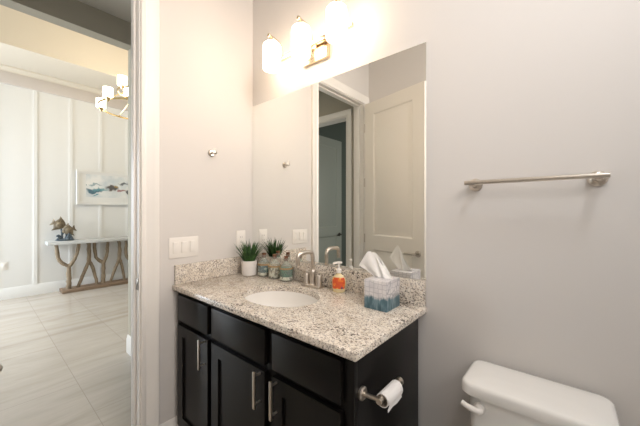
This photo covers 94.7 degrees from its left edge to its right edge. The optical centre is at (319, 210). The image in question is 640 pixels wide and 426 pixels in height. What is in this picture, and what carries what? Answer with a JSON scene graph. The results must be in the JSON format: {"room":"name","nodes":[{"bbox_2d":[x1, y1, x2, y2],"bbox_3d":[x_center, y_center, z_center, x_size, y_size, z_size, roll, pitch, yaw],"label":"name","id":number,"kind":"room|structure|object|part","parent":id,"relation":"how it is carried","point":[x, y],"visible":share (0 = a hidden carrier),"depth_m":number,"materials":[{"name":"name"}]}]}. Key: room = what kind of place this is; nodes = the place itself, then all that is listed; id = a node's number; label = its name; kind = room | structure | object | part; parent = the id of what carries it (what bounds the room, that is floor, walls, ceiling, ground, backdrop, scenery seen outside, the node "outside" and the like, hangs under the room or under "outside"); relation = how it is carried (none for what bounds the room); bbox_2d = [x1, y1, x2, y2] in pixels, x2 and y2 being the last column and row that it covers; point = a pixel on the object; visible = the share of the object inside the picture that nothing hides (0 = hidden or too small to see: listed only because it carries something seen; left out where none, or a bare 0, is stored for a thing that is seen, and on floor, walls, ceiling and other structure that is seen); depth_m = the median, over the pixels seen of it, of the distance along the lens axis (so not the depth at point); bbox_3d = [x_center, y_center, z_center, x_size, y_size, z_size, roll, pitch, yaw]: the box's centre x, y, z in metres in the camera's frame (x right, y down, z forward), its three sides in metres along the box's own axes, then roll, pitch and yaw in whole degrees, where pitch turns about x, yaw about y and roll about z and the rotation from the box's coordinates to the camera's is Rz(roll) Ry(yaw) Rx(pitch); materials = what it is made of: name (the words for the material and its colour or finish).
{"room":"bathroom","nodes":[
{"label":"bathroom","id":0,"kind":"room"},
{"bbox_2d":[0,83,127,288],"bbox_3d":[-4.532,-0.770,4.772,0.131,4.200,7.400,0,0,40],"label":"wall","id":1,"kind":"structure","parent":0,"point":[45,138],"depth_m":4.84,"materials":[{"name":"white paint"}]},
{"bbox_2d":[0,262,6,270],"bbox_3d":[-4.746,0.830,4.429,0.008,0.120,0.074,0,0,40],"label":"wall outlet","id":2,"kind":"object","parent":1,"relation":"attached to","point":[3,265],"visible":1,"depth_m":4.42,"materials":[{"name":"white plastic"}]},
{"bbox_2d":[0,70,127,110],"bbox_3d":[-4.236,-2.007,5.012,0.030,0.185,6.450,0,0,40],"label":"trim","id":3,"kind":"structure","parent":1,"relation":"attached to","point":[9,78],"depth_m":4.85,"materials":[{"name":"grey paint"}]},
{"bbox_2d":[0,272,127,299],"bbox_3d":[-4.240,1.246,5.016,0.018,0.167,6.450,0,0,40],"label":"baseboard","id":4,"kind":"structure","parent":1,"relation":"attached to","point":[27,290],"depth_m":4.75,"materials":[{"name":"white paint"}]},
{"bbox_2d":[0,64,127,100],"bbox_3d":[-4.211,-2.135,4.991,0.094,0.070,6.450,0,0,40],"label":"trim","id":5,"kind":"structure","parent":1,"relation":"attached to","point":[3,67],"depth_m":4.79,"materials":[{"name":"beige paint"}]},
{"bbox_2d":[76,169,127,204],"bbox_3d":[-3.795,-0.410,5.500,0.034,0.600,1.175,0,0,40],"label":"framed picture","id":6,"kind":"object","parent":1,"relation":"attached to","point":[92,187],"visible":0.63,"depth_m":5.32,"materials":[{"name":"white paint"}]},
{"bbox_2d":[86,174,127,197],"bbox_3d":[-3.798,-0.445,5.503,0.001,0.400,0.905,0,0,40],"label":"artwork","id":7,"kind":"object","parent":6,"relation":"attached to","point":[97,185],"depth_m":5.38},
{"bbox_2d":[0,5,127,94],"bbox_3d":[-2.992,-2.445,3.951,3.300,0.550,6.450,0,0,40],"label":"ceiling","id":8,"kind":"structure","parent":0,"point":[27,42],"depth_m":4.33,"materials":[{"name":"beige paint"}]},
{"bbox_2d":[0,283,130,425],"bbox_3d":[-1.591,1.370,2.264,8.000,0.080,7.600,0,0,40],"label":"floor","id":9,"kind":"structure","parent":0,"point":[65,361],"depth_m":2.66,"materials":[{"name":"tile"}]},
{"bbox_2d":[45,236,127,293],"bbox_3d":[-3.761,0.907,5.330,0.290,0.844,1.750,0,0,40],"label":"console table","id":10,"kind":"object","parent":9,"relation":"on","point":[69,288],"visible":0.7,"depth_m":5.07,"materials":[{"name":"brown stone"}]},
{"bbox_2d":[50,216,76,240],"bbox_3d":[-4.188,0.283,4.813,0.170,0.404,0.342,0,0,40],"label":"fish sculpture","id":11,"kind":"object","parent":10,"relation":"on","point":[60,223],"visible":1,"depth_m":4.79,"materials":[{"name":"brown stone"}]},
{"bbox_3d":[-3.874,0.907,5.220,0.082,0.754,0.249,0,0,40],"label":"branch leg","id":12,"kind":"part","parent":10,"relation":"part of","materials":[{"name":"brown wood"}]},
{"bbox_3d":[-3.701,0.912,5.395,0.075,0.757,0.273,0,0,40],"label":"branch leg","id":13,"kind":"part","parent":10,"relation":"part of","materials":[{"name":"brown wood"}]},
{"bbox_3d":[-3.543,0.909,5.552,0.251,0.753,0.082,0,0,-42],"label":"branch leg","id":14,"kind":"part","parent":10,"relation":"part of","materials":[{"name":"brown wood"}]},
{"bbox_2d":[177,292,417,425],"bbox_3d":[-0.203,0.891,1.482,1.212,0.878,0.580,0,0,40],"label":"vanity cabinet","id":15,"kind":"object","parent":9,"relation":"on","point":[233,370],"visible":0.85,"depth_m":1.17,"materials":[{"name":"black paint"}]},
{"bbox_3d":[-0.669,0.914,1.556,0.327,0.562,0.019,0,0,40],"label":"door","id":16,"kind":"part","parent":15,"relation":"part of","materials":[{"name":"brown paint"}]},
{"bbox_3d":[-0.669,0.538,1.556,0.327,0.140,0.019,0,0,40],"label":"drawer","id":17,"kind":"part","parent":15,"relation":"part of","materials":[{"name":"brown paint"}]},
{"bbox_3d":[-0.583,0.703,1.448,0.013,0.145,0.034,0,0,40],"label":"bar pull","id":18,"kind":"part","parent":15,"relation":"part of","materials":[{"name":"silver metal"}]},
{"bbox_3d":[-0.364,0.914,1.296,0.400,0.562,0.019,0,0,40],"label":"door","id":19,"kind":"part","parent":15,"relation":"part of","materials":[{"name":"brown paint"}]},
{"bbox_3d":[-0.364,0.538,1.296,0.400,0.140,0.019,0,0,40],"label":"drawer","id":20,"kind":"part","parent":15,"relation":"part of","materials":[{"name":"brown paint"}]},
{"bbox_3d":[-0.251,0.703,1.164,0.013,0.145,0.034,0,0,40],"label":"bar pull","id":21,"kind":"part","parent":15,"relation":"part of","materials":[{"name":"silver metal"}]},
{"bbox_3d":[-0.174,0.703,1.099,0.013,0.145,0.034,0,0,40],"label":"bar pull","id":22,"kind":"part","parent":15,"relation":"part of","materials":[{"name":"silver metal"}]},
{"bbox_2d":[172,255,426,361],"bbox_3d":[-0.186,0.379,1.486,1.246,0.142,0.559,0,0,40],"label":"countertop","id":23,"kind":"structure","parent":15,"relation":"on","point":[340,324],"depth_m":1.31,"materials":[{"name":"white stone"}]},
{"bbox_2d":[234,241,263,275],"bbox_3d":[-0.463,0.303,1.953,0.205,0.234,0.200,0,0,10],"label":"potted plant","id":24,"kind":"object","parent":23,"relation":"on","point":[249,262],"visible":1,"depth_m":1.90,"materials":[{"name":"white ceramic"}]},
{"bbox_3d":[-0.465,0.372,1.939,0.101,0.096,0.101,0,0,40],"label":"pot","id":25,"kind":"part","parent":24,"relation":"part of","materials":[{"name":"white ceramic"}]},
{"bbox_2d":[257,253,270,275],"bbox_3d":[-0.364,0.346,1.919,0.084,0.148,0.084,0,0,40],"label":"bottle","id":26,"kind":"object","parent":23,"relation":"on","point":[262,266],"visible":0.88,"depth_m":1.89,"materials":[{"name":"clear glass"}]},
{"bbox_2d":[268,254,280,277],"bbox_3d":[-0.285,0.346,1.854,0.084,0.148,0.084,0,0,40],"label":"bottle","id":27,"kind":"object","parent":23,"relation":"on","point":[273,269],"visible":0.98,"depth_m":1.82,"materials":[{"name":"clear glass"}]},
{"bbox_2d":[245,291,317,306],"bbox_3d":[-0.195,0.529,1.474,0.449,0.158,0.350,0,0,40],"label":"sink basin","id":28,"kind":"object","parent":23,"relation":"in","point":[268,298],"visible":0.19,"depth_m":1.64,"materials":[{"name":"ceramic"}]},
{"bbox_2d":[279,256,292,280],"bbox_3d":[-0.204,0.346,1.783,0.084,0.148,0.084,0,0,40],"label":"bottle","id":29,"kind":"object","parent":23,"relation":"on","point":[286,272],"visible":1,"depth_m":1.75,"materials":[{"name":"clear glass"}]},
{"bbox_2d":[296,250,326,288],"bbox_3d":[-0.060,0.316,1.635,0.167,0.207,0.164,0,0,-11],"label":"faucet","id":30,"kind":"object","parent":23,"relation":"on","point":[312,280],"visible":1,"depth_m":1.62,"materials":[{"name":"silver metal"}]},
{"bbox_3d":[-0.076,0.311,1.600,0.040,0.197,0.148,0,0,40],"label":"spout","id":31,"kind":"part","parent":30,"relation":"part of","materials":[{"name":"silver metal"}]},
{"bbox_3d":[-0.076,0.378,1.671,0.039,0.064,0.039,0,0,40],"label":"handle","id":32,"kind":"part","parent":30,"relation":"part of","materials":[{"name":"silver metal"}]},
{"bbox_3d":[-0.041,0.414,1.641,0.132,0.012,0.054,0,0,40],"label":"plate","id":33,"kind":"part","parent":30,"relation":"part of","materials":[{"name":"silver metal"}]},
{"bbox_3d":[-0.006,0.378,1.611,0.039,0.064,0.039,0,0,40],"label":"handle","id":34,"kind":"part","parent":30,"relation":"part of","materials":[{"name":"silver metal"}]},
{"bbox_2d":[332,261,345,292],"bbox_3d":[0.098,0.341,1.532,0.074,0.157,0.048,0,0,-2],"label":"soap dispenser","id":35,"kind":"object","parent":23,"relation":"on","point":[338,280],"visible":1,"depth_m":1.52,"materials":[{"name":"orange plastic"}]},
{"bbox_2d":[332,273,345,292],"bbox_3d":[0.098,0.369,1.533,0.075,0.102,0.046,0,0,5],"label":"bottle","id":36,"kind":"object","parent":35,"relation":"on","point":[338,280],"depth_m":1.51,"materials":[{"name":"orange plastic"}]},
{"bbox_2d":[359,251,399,312],"bbox_3d":[0.255,0.299,1.313,0.156,0.241,0.122,0,0,40],"label":"tissue box","id":37,"kind":"object","parent":23,"relation":"on","point":[381,290],"visible":1,"depth_m":1.27,"materials":[{"name":"white cardboard"}]},
{"bbox_3d":[-0.055,0.538,1.032,0.327,0.140,0.019,0,0,40],"label":"drawer","id":38,"kind":"part","parent":15,"relation":"part of","materials":[{"name":"brown paint"}]},
{"bbox_3d":[-0.055,0.914,1.032,0.327,0.562,0.019,0,0,40],"label":"door","id":39,"kind":"part","parent":15,"relation":"part of","materials":[{"name":"brown paint"}]},
{"bbox_2d":[358,377,403,404],"bbox_3d":[0.200,0.580,0.958,0.082,0.043,0.156,0,0,40],"label":"toilet paper holder","id":40,"kind":"object","parent":15,"relation":"attached to","point":[362,393],"visible":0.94,"depth_m":0.92,"materials":[{"name":"silver metal"}]},
{"bbox_2d":[376,379,402,412],"bbox_3d":[0.223,0.586,0.941,0.045,0.052,0.099,0,0,40],"label":"toilet paper roll","id":41,"kind":"object","parent":40,"relation":"hanging from","point":[393,391],"visible":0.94,"depth_m":0.93,"materials":[{"name":"white paper"}]},
{"bbox_2d":[461,360,619,425],"bbox_3d":[0.524,0.949,0.760,0.392,0.762,0.717,0,0,40],"label":"toilet","id":42,"kind":"object","parent":9,"relation":"on","point":[499,395],"visible":1,"depth_m":0.93,"materials":[{"name":"white ceramic"}]},
{"bbox_3d":[0.504,0.650,0.974,0.069,0.040,0.038,0,0,40],"label":"flush lever","id":43,"kind":"part","parent":42,"relation":"part of","materials":[{"name":"white plastic"}]},
{"bbox_3d":[0.694,0.792,0.960,0.354,0.355,0.186,0,0,40],"label":"tank","id":44,"kind":"part","parent":42,"relation":"part of","materials":[{"name":"white ceramic"}]},
{"bbox_2d":[0,0,130,335],"bbox_3d":[-1.934,-0.770,2.556,0.120,4.200,7.400,0,0,40],"label":"wall","id":45,"kind":"structure","parent":0,"point":[74,15],"depth_m":2.50,"materials":[{"name":"beige paint"}]},
{"bbox_2d":[126,335,130,355],"bbox_3d":[-0.942,1.248,3.708,0.135,0.165,2.560,0,0,40],"label":"baseboard","id":46,"kind":"structure","parent":45,"relation":"attached to","point":[128,339],"depth_m":2.74,"materials":[{"name":"white wood"}]},
{"bbox_2d":[78,0,130,22],"bbox_3d":[-0.889,-1.760,2.749,1.220,0.080,3.950,0,0,40],"label":"ceiling","id":47,"kind":"structure","parent":0,"point":[121,9],"depth_m":2.48,"materials":[{"name":"white paint"}]},
{"bbox_2d":[159,0,252,424],"bbox_3d":[-1.093,-0.195,1.477,0.120,3.050,1.990,0,0,40],"label":"wall","id":48,"kind":"structure","parent":0,"point":[206,46],"depth_m":1.80,"materials":[{"name":"white paint"}]},
{"bbox_2d":[131,0,158,425],"bbox_3d":[-1.242,0.037,1.303,0.162,2.586,0.941,0,0,40],"label":"trim","id":49,"kind":"structure","parent":48,"relation":"attached to","point":[144,13],"depth_m":1.57,"materials":[{"name":"white paint"}]},
{"bbox_2d":[159,416,177,425],"bbox_3d":[-0.679,1.255,1.858,0.015,0.150,0.634,0,0,40],"label":"baseboard","id":50,"kind":"structure","parent":48,"relation":"attached to","point":[172,422],"depth_m":1.67,"materials":[{"name":"white wood"}]},
{"bbox_2d":[169,236,197,258],"bbox_3d":[-0.793,0.211,1.725,0.013,0.118,0.172,0,0,40],"label":"light switch","id":51,"kind":"object","parent":48,"relation":"attached to","point":[179,247],"visible":1,"depth_m":1.72,"materials":[{"name":"white plastic"}]},
{"bbox_2d":[208,148,216,156],"bbox_3d":[-0.668,-0.368,1.845,0.048,0.050,0.044,0,0,40],"label":"robe hook","id":52,"kind":"object","parent":48,"relation":"attached to","point":[211,153],"visible":1,"depth_m":1.84,"materials":[{"name":"silver metal"}]},
{"bbox_2d":[236,230,244,248],"bbox_3d":[-0.542,0.195,2.023,0.009,0.122,0.073,0,0,40],"label":"wall outlet","id":53,"kind":"object","parent":48,"relation":"attached to","point":[240,235],"visible":0.87,"depth_m":2.02,"materials":[{"name":"white plastic"}]},
{"bbox_2d":[239,235,242,243],"bbox_3d":[-0.540,0.195,2.021,0.004,0.066,0.033,0,0,40],"label":"socket","id":54,"kind":"object","parent":53,"relation":"attached to","point":[240,236],"depth_m":2.01,"materials":[{"name":"grey plastic"}]},
{"bbox_2d":[253,0,639,425],"bbox_3d":[0.644,-0.195,1.225,2.850,3.050,0.120,0,0,40],"label":"wall","id":55,"kind":"structure","parent":0,"point":[541,279],"depth_m":1.08,"materials":[{"name":"white paint"}]},
{"bbox_2d":[263,0,353,72],"bbox_3d":[-0.079,-0.953,1.641,0.592,0.205,0.184,0,0,40],"label":"vanity light","id":56,"kind":"object","parent":55,"relation":"attached to","point":[304,48],"visible":1,"depth_m":1.59,"materials":[{"name":"white glass"}]},
{"bbox_3d":[-0.289,-0.929,1.769,0.105,0.158,0.105,0,0,40],"label":"lamp shade","id":57,"kind":"part","parent":56,"relation":"part of","materials":[{"name":"white glass"}]},
{"bbox_3d":[-0.270,-0.998,1.792,0.040,0.114,0.124,0,0,40],"label":"arm","id":58,"kind":"part","parent":56,"relation":"part of","materials":[{"name":"beige metal"}]},
{"bbox_3d":[-0.103,-0.929,1.610,0.105,0.158,0.105,0,0,40],"label":"lamp shade","id":59,"kind":"part","parent":56,"relation":"part of","materials":[{"name":"white glass"}]},
{"bbox_3d":[-0.084,-0.998,1.633,0.040,0.114,0.124,0,0,40],"label":"arm","id":60,"kind":"part","parent":56,"relation":"part of","materials":[{"name":"beige metal"}]},
{"bbox_3d":[-0.033,-0.915,1.688,0.155,0.079,0.004,0,0,40],"label":"raised panel","id":61,"kind":"part","parent":56,"relation":"part of","materials":[{"name":"beige metal"}]},
{"bbox_3d":[0.081,-0.929,1.453,0.105,0.158,0.105,0,0,40],"label":"lamp shade","id":62,"kind":"part","parent":56,"relation":"part of","materials":[{"name":"white glass"}]},
{"bbox_2d":[252,42,426,280],"bbox_3d":[-0.006,-0.217,1.696,1.244,1.046,0.006,0,0,40],"label":"wall mirror","id":63,"kind":"object","parent":55,"relation":"attached to","point":[339,162],"visible":0.86,"depth_m":1.56,"materials":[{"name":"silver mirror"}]},
{"bbox_2d":[256,255,425,306],"bbox_3d":[-0.005,0.364,1.685,1.222,0.112,0.020,0,0,40],"label":"backsplash","id":64,"kind":"structure","parent":55,"relation":"attached to","point":[412,291],"depth_m":1.52,"materials":[{"name":"white stone"}]},
{"bbox_2d":[464,171,610,190],"bbox_3d":[0.726,-0.103,1.025,0.400,0.049,0.078,0,0,40],"label":"towel bar","id":65,"kind":"object","parent":55,"relation":"attached to","point":[596,178],"visible":1,"depth_m":0.96,"materials":[{"name":"silver metal"}]},
{"bbox_3d":[0.598,-0.103,1.145,0.049,0.049,0.062,0,0,40],"label":"post","id":66,"kind":"part","parent":65,"relation":"part of","materials":[{"name":"silver metal"}]},
{"bbox_3d":[0.865,-0.103,0.917,0.049,0.049,0.062,0,0,40],"label":"post","id":67,"kind":"part","parent":65,"relation":"part of","materials":[{"name":"silver metal"}]},
{"bbox_3d":[-2.874,-2.770,3.850,1.810,0.100,6.450,0,0,40],"label":"ceiling","id":68,"kind":"structure","parent":0,"visible":0},
{"bbox_2d":[96,75,127,119],"bbox_3d":[-2.456,-2.025,4.086,1.102,1.389,1.014,0,0,40],"label":"chandelier","id":69,"kind":"object","parent":68,"relation":"hanging from","point":[121,79],"visible":0.3,"depth_m":3.79,"materials":[{"name":"glass"}]},
{"bbox_3d":[-2.940,-1.446,3.962,0.106,0.121,0.106,0,0,40],"label":"lamp shade","id":70,"kind":"part","parent":69,"relation":"part of","materials":[{"name":"white glass"}]},
{"bbox_3d":[-2.591,-1.446,3.604,0.106,0.121,0.106,0,0,40],"label":"lamp shade","id":71,"kind":"part","parent":69,"relation":"part of","materials":[{"name":"white glass"}]},
{"bbox_3d":[-2.558,-1.681,3.814,0.106,0.121,0.106,0,0,40],"label":"lamp shade","id":72,"kind":"part","parent":69,"relation":"part of","materials":[{"name":"white glass"}]},
{"bbox_3d":[-2.728,-1.681,4.187,0.106,0.121,0.106,0,0,40],"label":"lamp shade","id":73,"kind":"part","parent":69,"relation":"part of","materials":[{"name":"white glass"}]}
]}

